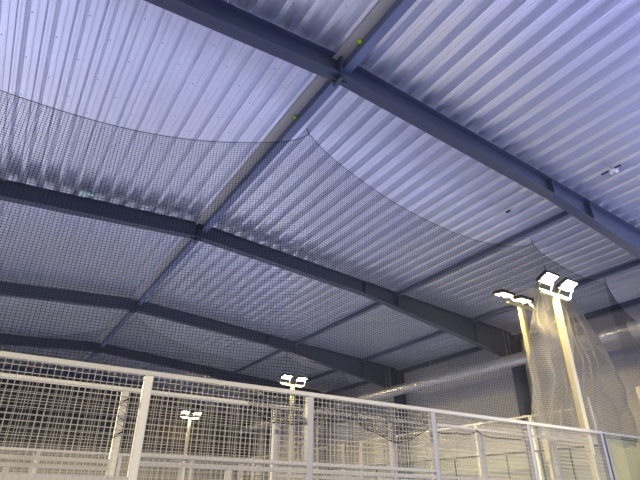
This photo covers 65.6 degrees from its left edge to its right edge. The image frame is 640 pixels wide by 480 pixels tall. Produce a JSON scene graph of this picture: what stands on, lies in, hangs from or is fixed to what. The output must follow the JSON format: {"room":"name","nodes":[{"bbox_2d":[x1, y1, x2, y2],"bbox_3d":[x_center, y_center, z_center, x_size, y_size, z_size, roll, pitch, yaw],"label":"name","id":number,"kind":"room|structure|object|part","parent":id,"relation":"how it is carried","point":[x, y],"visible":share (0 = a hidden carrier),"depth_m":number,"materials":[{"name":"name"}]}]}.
{"room":"sports facility","nodes":[
{"label":"sports facility","id":0,"kind":"room"},
{"bbox_2d":[0,377,258,479],"bbox_3d":[-13.790,10.852,25.398,23.320,7.820,0.230,17,-32,-28],"label":"wall","id":1,"kind":"structure","parent":0,"point":[46,390],"depth_m":27.12,"materials":[{"name":"white metal"}]},
{"bbox_2d":[0,0,639,404],"bbox_3d":[-3.691,0.411,12.930,23.421,1.070,37.600,17,-32,-28],"label":"ceiling","id":2,"kind":"structure","parent":0,"point":[554,85],"depth_m":9.34,"materials":[{"name":"grey metal"}]},
{"bbox_2d":[81,191,93,195],"bbox_3d":[-4.907,-0.996,10.499,0.240,0.060,0.120,17,-32,-28],"label":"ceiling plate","id":3,"kind":"object","parent":2,"relation":"attached to","point":[86,192],"visible":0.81,"depth_m":10.47,"materials":[{"name":"grey metal"}]},
{"bbox_2d":[0,317,372,469],"bbox_3d":[-5.697,5.118,17.506,18.969,4.734,0.246,17,-32,-28],"label":"safety net","id":4,"kind":"object","parent":2,"relation":"hanging from","point":[56,341],"visible":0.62,"depth_m":17.45,"materials":[{"name":"black fabric"}]},
{"bbox_2d":[0,90,639,441],"bbox_3d":[0.698,0.411,8.575,18.969,4.734,0.246,17,-32,-28],"label":"safety net","id":5,"kind":"object","parent":2,"relation":"hanging from","point":[312,145],"visible":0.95,"depth_m":7.80,"materials":[{"name":"black"}]},
{"bbox_2d":[238,301,639,433],"bbox_3d":[3.761,5.011,19.046,0.416,1.471,32.390,17,-32,-28],"label":"air duct","id":6,"kind":"object","parent":2,"relation":"hanging from","point":[634,327],"visible":0.4,"depth_m":16.70,"materials":[{"name":"grey metal"}]},
{"bbox_2d":[529,265,636,449],"bbox_3d":[5.932,2.583,11.832,3.971,4.270,0.256,17,-32,-28],"label":"net","id":7,"kind":"object","parent":2,"relation":"hanging from","point":[567,306],"visible":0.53,"depth_m":11.58,"materials":[{"name":"beige fabric"}]},
{"bbox_2d":[601,162,620,174],"bbox_3d":[5.406,-1.335,9.198,0.316,0.067,0.442,-10,-30,19],"label":"ceiling detector","id":8,"kind":"object","parent":2,"relation":"attached to","point":[614,170],"visible":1,"depth_m":9.25,"materials":[{"name":"plastic"}]},
{"bbox_2d":[256,401,639,479],"bbox_3d":[3.364,10.040,19.731,0.048,4.200,27.400,17,-32,-28],"label":"wall","id":9,"kind":"structure","parent":0,"point":[627,460],"depth_m":16.45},
{"bbox_2d":[257,305,639,455],"bbox_3d":[3.464,8.897,20.405,0.162,6.854,27.400,17,-32,-28],"label":"wall","id":10,"kind":"structure","parent":0,"point":[633,312],"depth_m":18.08,"materials":[{"name":"grey metal"}]},
{"bbox_3d":[-3.713,7.037,9.556,23.520,0.200,37.800,17,-32,-28],"label":"floor","id":11,"kind":"structure","parent":0,"visible":0},
{"bbox_2d":[0,366,272,479],"bbox_3d":[-12.606,10.069,23.696,23.016,7.618,0.220,17,-32,-28],"label":"roof frame","id":12,"kind":"object","parent":11,"relation":"on","point":[253,417],"visible":0.42,"depth_m":26.87,"materials":[{"name":"blue paint"}]},
{"bbox_2d":[73,352,96,374],"bbox_3d":[-10.953,5.679,23.285,0.340,0.205,5.964,17,-32,-28],"label":"ridge beam","id":13,"kind":"structure","parent":12,"relation":"attached to","point":[93,356],"depth_m":23.09,"materials":[{"name":"metal"}]},
{"bbox_2d":[0,334,327,479],"bbox_3d":[-9.395,7.706,19.212,23.016,7.618,0.220,17,-32,-28],"label":"roof frame","id":14,"kind":"object","parent":11,"relation":"on","point":[321,425],"visible":0.47,"depth_m":22.30,"materials":[{"name":"blue paint"}]},
{"bbox_2d":[97,310,133,347],"bbox_3d":[-7.742,3.316,18.801,0.340,0.205,5.964,17,-32,-28],"label":"ridge beam","id":15,"kind":"structure","parent":14,"relation":"attached to","point":[123,316],"depth_m":18.63,"materials":[{"name":"metal"}]},
{"bbox_2d":[189,384,210,394],"bbox_3d":[-5.829,7.593,25.945,0.130,0.140,5.964,17,-32,-28],"label":"purlin","id":16,"kind":"object","parent":14,"relation":"attached to","point":[207,385],"visible":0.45,"depth_m":26.80,"materials":[{"name":"metal"}]},
{"bbox_2d":[289,369,335,386],"bbox_3d":[0.041,6.238,22.834,0.130,0.140,5.964,17,-32,-28],"label":"purlin","id":17,"kind":"object","parent":14,"relation":"attached to","point":[321,375],"visible":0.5,"depth_m":23.05,"materials":[{"name":"metal"}]},
{"bbox_2d":[324,381,370,394],"bbox_3d":[1.813,6.932,23.738,0.160,0.190,5.964,17,-32,-28],"label":"purlin","id":18,"kind":"object","parent":14,"relation":"attached to","point":[361,382],"visible":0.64,"depth_m":24.18,"materials":[{"name":"metal"}]},
{"bbox_2d":[0,447,356,479],"bbox_3d":[-6.248,7.888,14.593,18.090,3.000,0.087,17,-32,-28],"label":"mesh fence","id":19,"kind":"object","parent":11,"relation":"on","point":[37,450],"visible":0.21,"depth_m":15.05,"materials":[{"name":"white metal"}]},
{"bbox_3d":[-9.014,7.021,13.016,2.174,2.904,0.007,17,-32,-28],"label":"panel","id":20,"kind":"part","parent":19,"relation":"part of","materials":[{"name":"white metal"}]},
{"bbox_3d":[-8.083,7.354,13.566,0.090,2.945,0.080,17,-32,-28],"label":"post","id":21,"kind":"part","parent":19,"relation":"part of","materials":[{"name":"white metal"}]},
{"bbox_3d":[-6.238,6.588,15.290,18.090,0.050,0.080,17,-32,-28],"label":"rail","id":22,"kind":"part","parent":19,"relation":"part of","materials":[{"name":"white metal"}]},
{"bbox_3d":[-7.101,7.605,14.078,2.184,2.904,0.007,17,-32,-28],"label":"panel","id":23,"kind":"part","parent":19,"relation":"part of","materials":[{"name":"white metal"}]},
{"bbox_3d":[-6.166,7.940,14.630,0.090,2.945,0.080,17,-32,-28],"label":"post","id":24,"kind":"part","parent":19,"relation":"part of","materials":[{"name":"white metal"}]},
{"bbox_3d":[-5.183,8.191,15.142,2.184,2.904,0.007,17,-32,-28],"label":"panel","id":25,"kind":"part","parent":19,"relation":"part of","materials":[{"name":"white metal"}]},
{"bbox_3d":[-4.248,8.526,15.694,0.090,2.945,0.080,17,-32,-28],"label":"post","id":26,"kind":"part","parent":19,"relation":"part of","materials":[{"name":"white metal"}]},
{"bbox_3d":[-3.283,8.772,16.197,2.144,2.904,0.007,17,-32,-28],"label":"panel","id":27,"kind":"part","parent":19,"relation":"part of","materials":[{"name":"white metal"}]},
{"bbox_2d":[180,410,201,479],"bbox_3d":[-7.473,12.713,27.262,1.190,6.396,0.390,17,-32,-28],"label":"floodlight pole","id":28,"kind":"object","parent":11,"relation":"on","point":[187,412],"visible":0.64,"depth_m":28.32,"materials":[{"name":"beige metal"}]},
{"bbox_2d":[0,281,410,478],"bbox_3d":[-6.184,5.343,14.727,23.016,7.618,0.220,17,-32,-28],"label":"roof frame","id":29,"kind":"object","parent":11,"relation":"on","point":[272,339],"visible":0.69,"depth_m":18.13,"materials":[{"name":"blue paint"}]},
{"bbox_2d":[132,237,198,305],"bbox_3d":[-4.532,0.953,14.317,0.340,0.205,5.964,17,-32,-28],"label":"ridge beam","id":30,"kind":"structure","parent":29,"relation":"attached to","point":[181,244],"depth_m":14.12,"materials":[{"name":"metal"}]},
{"bbox_2d":[231,350,282,374],"bbox_3d":[-2.618,5.230,21.461,0.130,0.140,5.964,17,-32,-28],"label":"purlin","id":31,"kind":"object","parent":29,"relation":"attached to","point":[279,351],"visible":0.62,"depth_m":21.61,"materials":[{"name":"metal"}]},
{"bbox_2d":[361,330,445,362],"bbox_3d":[3.252,3.875,18.350,0.130,0.140,5.964,17,-32,-28],"label":"purlin","id":32,"kind":"object","parent":29,"relation":"attached to","point":[441,331],"visible":0.5,"depth_m":18.40,"materials":[{"name":"metal"}]},
{"bbox_2d":[399,347,483,373],"bbox_3d":[5.024,4.569,19.254,0.160,0.190,5.964,17,-32,-28],"label":"purlin","id":33,"kind":"object","parent":29,"relation":"attached to","point":[465,352],"visible":0.57,"depth_m":19.55,"materials":[{"name":"metal"}]},
{"bbox_2d":[0,178,546,479],"bbox_3d":[-2.973,2.980,10.243,23.016,7.618,0.220,17,-32,-28],"label":"roof frame","id":34,"kind":"object","parent":11,"relation":"on","point":[341,280],"visible":0.67,"depth_m":12.88,"materials":[{"name":"blue paint"}]},
{"bbox_3d":[-2.944,-0.166,11.922,0.044,0.450,0.220,17,-32,-28],"label":"apex plate","id":35,"kind":"part","parent":34,"relation":"part of","materials":[{"name":"blue metal"}]},
{"bbox_2d":[195,75,339,232],"bbox_3d":[-1.321,-1.410,9.833,0.340,0.205,5.964,17,-32,-28],"label":"ridge beam","id":36,"kind":"structure","parent":34,"relation":"attached to","point":[320,89],"depth_m":9.04,"materials":[{"name":"metal"}]},
{"bbox_2d":[294,302,381,344],"bbox_3d":[0.593,2.867,16.977,0.130,0.140,5.964,17,-32,-28],"label":"purlin","id":37,"kind":"object","parent":34,"relation":"attached to","point":[351,316],"visible":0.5,"depth_m":16.88,"materials":[{"name":"metal"}]},
{"bbox_3d":[4.948,2.949,15.931,0.024,0.731,0.190,17,-32,-28],"label":"stiffener plate","id":38,"kind":"part","parent":34,"relation":"part of","materials":[{"name":"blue metal"}]},
{"bbox_2d":[471,259,639,323],"bbox_3d":[6.462,1.512,13.866,0.130,0.140,5.964,17,-32,-28],"label":"purlin","id":39,"kind":"object","parent":34,"relation":"attached to","point":[636,263],"visible":0.65,"depth_m":12.85,"materials":[{"name":"metal"}]},
{"bbox_2d":[514,297,639,339],"bbox_3d":[8.235,2.206,14.769,0.160,0.190,5.964,17,-32,-28],"label":"purlin","id":40,"kind":"object","parent":34,"relation":"attached to","point":[634,302],"visible":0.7,"depth_m":14.48,"materials":[{"name":"metal"}]},
{"bbox_2d":[0,372,617,479],"bbox_3d":[-0.763,3.851,6.933,18.085,3.000,0.088,17,-32,-28],"label":"mesh fence","id":41,"kind":"object","parent":11,"relation":"on","point":[273,444],"visible":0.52,"depth_m":7.08,"materials":[{"name":"beige metal"}]},
{"bbox_3d":[-3.548,2.545,5.632,2.175,0.045,0.070,17,-32,-28],"label":"rail","id":42,"kind":"part","parent":41,"relation":"part of","materials":[{"name":"white metal"}]},
{"bbox_3d":[-3.548,2.474,5.670,2.175,0.045,0.070,17,-32,-28],"label":"rail","id":43,"kind":"part","parent":41,"relation":"part of","materials":[{"name":"white metal"}]},
{"bbox_3d":[-3.529,2.984,5.356,2.179,2.904,0.008,17,-32,-28],"label":"panel","id":44,"kind":"part","parent":41,"relation":"part of","materials":[{"name":"white metal"}]},
{"bbox_3d":[-2.598,3.317,5.905,0.085,2.945,0.080,17,-32,-28],"label":"post","id":45,"kind":"part","parent":41,"relation":"part of","materials":[{"name":"beige metal"}]},
{"bbox_2d":[107,391,132,446],"bbox_3d":[-2.589,2.298,6.449,0.199,0.712,0.199,17,-32,-28],"label":"net","id":46,"kind":"object","parent":41,"relation":"attached to","point":[117,404],"visible":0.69,"depth_m":6.42,"materials":[{"name":"fabric"}]},
{"bbox_3d":[-1.616,3.568,6.418,2.189,2.904,0.008,17,-32,-28],"label":"panel","id":47,"kind":"part","parent":41,"relation":"part of","materials":[{"name":"white metal"}]},
{"bbox_3d":[-0.681,3.903,6.970,0.085,2.945,0.080,17,-32,-28],"label":"post","id":48,"kind":"part","parent":41,"relation":"part of","materials":[{"name":"white metal"}]},
{"bbox_3d":[-0.753,2.552,7.630,18.085,0.050,0.080,17,-32,-28],"label":"rail","id":49,"kind":"part","parent":41,"relation":"part of","materials":[{"name":"beige metal"}]},
{"bbox_3d":[0.302,4.154,7.482,2.189,2.904,0.008,17,-32,-28],"label":"panel","id":50,"kind":"part","parent":41,"relation":"part of","materials":[{"name":"white metal"}]},
{"bbox_3d":[0.283,3.715,7.758,2.185,0.045,0.070,17,-32,-28],"label":"rail","id":51,"kind":"part","parent":41,"relation":"part of","materials":[{"name":"white metal"}]},
{"bbox_2d":[249,390,523,442],"bbox_3d":[1.661,3.284,8.798,6.419,0.651,0.179,17,-32,-28],"label":"net","id":52,"kind":"object","parent":41,"relation":"hanging from","point":[328,407],"visible":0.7,"depth_m":8.21,"materials":[{"name":"black fabric"}]},
{"bbox_3d":[1.237,4.489,8.034,0.085,2.945,0.080,17,-32,-28],"label":"post","id":53,"kind":"part","parent":41,"relation":"part of","materials":[{"name":"white metal"}]},
{"bbox_3d":[2.203,4.735,8.537,2.149,2.904,0.008,17,-32,-28],"label":"panel","id":54,"kind":"part","parent":41,"relation":"part of","materials":[{"name":"white metal"}]},
{"bbox_3d":[2.184,4.225,8.851,2.145,0.045,0.070,17,-32,-28],"label":"rail","id":55,"kind":"part","parent":41,"relation":"part of","materials":[{"name":"white metal"}]},
{"bbox_3d":[3.121,5.065,9.079,0.085,2.945,0.080,17,-32,-28],"label":"post","id":56,"kind":"part","parent":41,"relation":"part of","materials":[{"name":"white metal"}]},
{"bbox_3d":[4.116,5.320,9.598,2.219,2.904,0.008,17,-32,-28],"label":"panel","id":57,"kind":"part","parent":41,"relation":"part of","materials":[{"name":"white metal"}]},
{"bbox_3d":[5.064,5.658,10.158,0.085,2.945,0.080,17,-32,-28],"label":"post","id":58,"kind":"part","parent":41,"relation":"part of","materials":[{"name":"white metal"}]},
{"bbox_3d":[5.974,5.888,10.630,2.019,2.904,0.008,17,-32,-28],"label":"panel","id":59,"kind":"part","parent":41,"relation":"part of","materials":[{"name":"white metal"}]},
{"bbox_2d":[144,0,639,258],"bbox_3d":[0.238,0.617,5.759,23.016,7.618,0.220,17,-32,-28],"label":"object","id":60,"kind":"structure","parent":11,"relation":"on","point":[225,18],"depth_m":7.89,"materials":[{"name":"blue paint"}]},
{"bbox_3d":[0.267,-2.529,7.438,0.044,0.450,0.220,17,-32,-28],"label":"apex plate","id":61,"kind":"part","parent":60,"relation":"part of","materials":[{"name":"blue metal"}]},
{"bbox_2d":[333,0,416,73],"bbox_3d":[1.890,-3.773,5.349,0.340,0.205,5.964,17,-32,-28],"label":"ridge beam","id":62,"kind":"structure","parent":60,"relation":"attached to","point":[385,14],"depth_m":6.97,"materials":[{"name":"metal"}]},
{"bbox_2d":[395,211,570,296],"bbox_3d":[3.803,0.504,12.493,0.130,0.140,5.964,17,-32,-28],"label":"purlin","id":63,"kind":"object","parent":60,"relation":"attached to","point":[563,215],"visible":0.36,"depth_m":11.74,"materials":[{"name":"metal"}]},
{"bbox_3d":[4.446,-0.992,9.620,0.024,0.344,0.190,17,-32,-28],"label":"stiffener plate","id":64,"kind":"part","parent":60,"relation":"part of","materials":[{"name":"blue metal"}]},
{"bbox_3d":[5.459,-0.562,10.119,0.024,0.450,0.190,17,-32,-28],"label":"stiffener plate","id":65,"kind":"part","parent":60,"relation":"part of","materials":[{"name":"blue metal"}]},
{"bbox_2d":[240,405,618,479],"bbox_3d":[1.278,10.093,19.581,0.091,3.930,21.450,17,-32,-28],"label":"glass wall","id":66,"kind":"structure","parent":11,"relation":"on","point":[516,418],"depth_m":15.79,"materials":[{"name":"beige"}]},
{"bbox_3d":[-1.725,10.608,24.719,0.080,0.050,10.130,17,-32,-28],"label":"rail","id":67,"kind":"part","parent":66,"relation":"part of","materials":[{"name":"beige metal"}]},
{"bbox_3d":[0.948,10.363,20.038,0.080,3.880,0.100,17,-32,-28],"label":"post","id":68,"kind":"part","parent":66,"relation":"part of","materials":[{"name":"beige metal"}]},
{"bbox_3d":[1.616,9.871,19.104,0.080,3.880,0.100,17,-32,-28],"label":"post","id":69,"kind":"part","parent":66,"relation":"part of","materials":[{"name":"beige metal"}]},
{"bbox_3d":[2.127,8.131,19.042,0.008,0.864,1.934,17,-32,-28],"label":"panel","id":70,"kind":"part","parent":66,"relation":"part of","materials":[{"name":"clear glass"}]},
{"bbox_3d":[3.203,7.339,17.540,0.008,0.864,1.934,17,-32,-28],"label":"panel","id":71,"kind":"part","parent":66,"relation":"part of","materials":[{"name":"clear glass"}]},
{"bbox_3d":[4.278,6.548,16.038,0.008,0.864,1.934,17,-32,-28],"label":"panel","id":72,"kind":"part","parent":66,"relation":"part of","materials":[{"name":"clear glass"}]},
{"bbox_3d":[4.843,7.496,14.598,0.080,3.880,0.100,17,-32,-28],"label":"post","id":73,"kind":"part","parent":66,"relation":"part of","materials":[{"name":"beige metal"}]},
{"bbox_3d":[4.322,6.158,16.274,0.080,0.050,10.130,17,-32,-28],"label":"rail","id":74,"kind":"part","parent":66,"relation":"part of","materials":[{"name":"beige metal"}]},
{"bbox_3d":[4.306,6.963,15.838,0.080,0.040,9.970,17,-32,-28],"label":"glass rail","id":75,"kind":"part","parent":66,"relation":"part of","materials":[{"name":"grey"}]},
{"bbox_3d":[5.354,5.756,14.536,0.008,0.864,1.934,17,-32,-28],"label":"panel","id":76,"kind":"part","parent":66,"relation":"part of","materials":[{"name":"clear glass"}]},
{"bbox_3d":[5.919,6.704,13.096,0.080,3.880,0.100,17,-32,-28],"label":"post","id":77,"kind":"part","parent":66,"relation":"part of","materials":[{"name":"beige metal"}]},
{"bbox_3d":[6.429,4.964,13.033,0.008,0.864,1.934,17,-32,-28],"label":"panel","id":78,"kind":"part","parent":66,"relation":"part of","materials":[{"name":"clear glass"}]},
{"bbox_3d":[6.995,5.913,11.593,0.080,3.880,0.100,17,-32,-28],"label":"post","id":79,"kind":"part","parent":66,"relation":"part of","materials":[{"name":"beige metal"}]},
{"bbox_2d":[535,270,599,479],"bbox_3d":[5.368,3.625,9.896,1.190,6.290,0.364,17,-32,-28],"label":"floodlight pole","id":80,"kind":"object","parent":11,"relation":"on","point":[547,277],"visible":0.99,"depth_m":10.71,"materials":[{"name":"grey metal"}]},
{"bbox_3d":[5.286,5.324,9.108,0.080,2.550,0.080,17,-32,-28],"label":"post","id":81,"kind":"part","parent":80,"relation":"part of","materials":[{"name":"white metal"}]},
{"bbox_2d":[587,397,639,479],"bbox_3d":[6.396,5.117,9.878,2.010,3.660,0.150,17,-32,-28],"label":"glass panel","id":82,"kind":"object","parent":11,"relation":"on","point":[607,445],"visible":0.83,"depth_m":9.94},
{"bbox_3d":[5.555,3.772,10.028,0.035,1.160,0.035,17,-32,-28],"label":"upright rod","id":83,"kind":"part","parent":82,"relation":"part of","materials":[{"name":"grey metal"}]},
{"bbox_3d":[5.753,5.298,9.369,0.080,2.850,0.080,17,-32,-28],"label":"post","id":84,"kind":"part","parent":82,"relation":"part of","materials":[{"name":"white metal"}]},
{"bbox_3d":[6.454,4.106,10.395,1.950,0.030,0.035,17,-32,-28],"label":"rail","id":85,"kind":"part","parent":82,"relation":"part of","materials":[{"name":"grey metal"}]},
{"bbox_2d":[635,386,639,401],"bbox_3d":[7.311,5.188,10.463,0.110,4.100,0.110,17,-32,-28],"label":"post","id":86,"kind":"object","parent":11,"relation":"on","point":[638,387],"visible":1,"depth_m":11.36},
{"bbox_3d":[1.779,2.362,0.933,20.100,0.020,10.550,17,-32,-28],"label":"floor","id":87,"kind":"structure","parent":11,"relation":"on","visible":0},
{"bbox_2d":[0,351,613,479],"bbox_3d":[-1.965,2.838,5.039,17.900,2.985,0.089,17,-32,-28],"label":"mesh fence","id":88,"kind":"object","parent":87,"relation":"on","point":[136,454],"visible":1,"depth_m":6.21,"materials":[{"name":"beige metal"}]},
{"bbox_3d":[-2.911,2.244,4.681,2.120,0.080,0.070,17,-32,-28],"label":"rail","id":89,"kind":"part","parent":88,"relation":"part of","materials":[{"name":"white metal"}]},
{"bbox_3d":[-2.890,2.533,4.484,2.125,2.890,0.010,17,-32,-28],"label":"panel","id":90,"kind":"part","parent":88,"relation":"part of","materials":[{"name":"white metal"}]},
{"bbox_3d":[-1.981,2.860,5.023,0.090,2.930,0.080,17,-32,-28],"label":"post","id":91,"kind":"part","parent":88,"relation":"part of","materials":[{"name":"beige metal"}]},
{"bbox_3d":[-1.044,3.097,5.509,2.075,2.890,0.010,17,-32,-28],"label":"panel","id":92,"kind":"part","parent":88,"relation":"part of","materials":[{"name":"white metal"}]},
{"bbox_3d":[-1.064,2.652,5.789,2.070,0.045,0.070,17,-32,-28],"label":"rail","id":93,"kind":"part","parent":88,"relation":"part of","materials":[{"name":"white metal"}]},
{"bbox_3d":[-1.063,2.581,5.827,2.070,0.045,0.070,17,-32,-28],"label":"rail","id":94,"kind":"part","parent":88,"relation":"part of","materials":[{"name":"white metal"}]},
{"bbox_3d":[-1.072,3.554,5.308,0.060,1.990,0.070,17,-32,-28],"label":"post","id":95,"kind":"part","parent":88,"relation":"part of","materials":[{"name":"white metal"}]},
{"bbox_3d":[-1.956,1.545,5.734,17.900,0.050,0.080,17,-32,-28],"label":"rail","id":96,"kind":"part","parent":88,"relation":"part of","materials":[{"name":"white metal"}]},
{"bbox_3d":[-0.156,3.418,6.035,0.090,2.930,0.080,17,-32,-28],"label":"post","id":97,"kind":"part","parent":88,"relation":"part of","materials":[{"name":"white metal"}]},
{"bbox_3d":[0.791,3.148,6.856,2.140,0.045,0.070,17,-32,-28],"label":"rail","id":98,"kind":"part","parent":88,"relation":"part of","materials":[{"name":"white metal"}]},
{"bbox_3d":[0.810,3.664,6.538,2.145,2.890,0.010,17,-32,-28],"label":"panel","id":99,"kind":"part","parent":88,"relation":"part of","materials":[{"name":"white metal"}]},
{"bbox_3d":[0.790,3.218,6.818,2.140,0.045,0.070,17,-32,-28],"label":"rail","id":100,"kind":"part","parent":88,"relation":"part of","materials":[{"name":"white metal"}]},
{"bbox_3d":[1.728,3.994,7.081,0.090,2.930,0.080,17,-32,-28],"label":"post","id":101,"kind":"part","parent":88,"relation":"part of","materials":[{"name":"white metal"}]},
{"bbox_3d":[2.719,4.247,7.597,2.205,2.890,0.010,17,-32,-28],"label":"panel","id":102,"kind":"part","parent":88,"relation":"part of","materials":[{"name":"white metal"}]},
{"bbox_3d":[3.662,4.585,8.154,0.090,2.930,0.080,17,-32,-28],"label":"post","id":103,"kind":"part","parent":88,"relation":"part of","materials":[{"name":"white metal"}]},
{"bbox_3d":[4.632,4.832,8.659,2.155,2.890,0.010,17,-32,-28],"label":"panel","id":104,"kind":"part","parent":88,"relation":"part of","materials":[{"name":"white metal"}]},
{"bbox_3d":[5.554,5.163,9.205,0.090,2.930,0.080,17,-32,-28],"label":"post","id":105,"kind":"part","parent":88,"relation":"part of","materials":[{"name":"white metal"}]},
{"bbox_3d":[-4.338,6.930,9.600,20.250,0.020,10.150,17,-32,-28],"label":"floor","id":106,"kind":"structure","parent":11,"relation":"on","visible":0},
{"bbox_2d":[492,289,555,479],"bbox_3d":[4.925,4.210,11.183,1.190,6.464,0.376,17,-32,-28],"label":"floodlight pole","id":107,"kind":"object","parent":106,"relation":"on","point":[498,291],"visible":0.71,"depth_m":12.14,"materials":[{"name":"grey metal"}]},
{"bbox_3d":[4.979,5.885,10.165,0.080,2.550,0.080,17,-32,-28],"label":"post","id":108,"kind":"part","parent":107,"relation":"part of","materials":[{"name":"white metal"}]},
{"bbox_3d":[-10.372,11.370,18.026,20.250,0.020,10.200,17,-32,-28],"label":"floor","id":109,"kind":"structure","parent":11,"relation":"on","visible":0},
{"bbox_2d":[0,450,339,479],"bbox_3d":[-5.865,8.618,15.954,15.790,3.000,0.087,17,-32,-28],"label":"mesh fence","id":110,"kind":"object","parent":109,"relation":"on","point":[78,455],"visible":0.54,"depth_m":16.77,"materials":[{"name":"white metal"}]},
{"bbox_3d":[-7.689,8.038,14.900,2.184,2.904,0.007,17,-32,-28],"label":"panel","id":111,"kind":"part","parent":110,"relation":"part of","materials":[{"name":"white metal"}]},
{"bbox_3d":[-5.772,8.624,15.964,2.184,2.904,0.007,17,-32,-28],"label":"panel","id":112,"kind":"part","parent":110,"relation":"part of","materials":[{"name":"white metal"}]},
{"bbox_3d":[-5.855,7.318,16.652,15.790,0.050,0.080,17,-32,-28],"label":"rail","id":113,"kind":"part","parent":110,"relation":"part of","materials":[{"name":"white metal"}]},
{"bbox_3d":[-3.871,9.205,17.019,2.144,2.904,0.007,17,-32,-28],"label":"panel","id":114,"kind":"part","parent":110,"relation":"part of","materials":[{"name":"white metal"}]},
{"bbox_2d":[280,373,307,479],"bbox_3d":[-1.135,8.559,19.431,1.190,6.456,0.390,17,-32,-28],"label":"floodlight pole","id":115,"kind":"object","parent":109,"relation":"on","point":[284,374],"visible":0.55,"depth_m":20.30,"materials":[{"name":"beige metal"}]}
]}

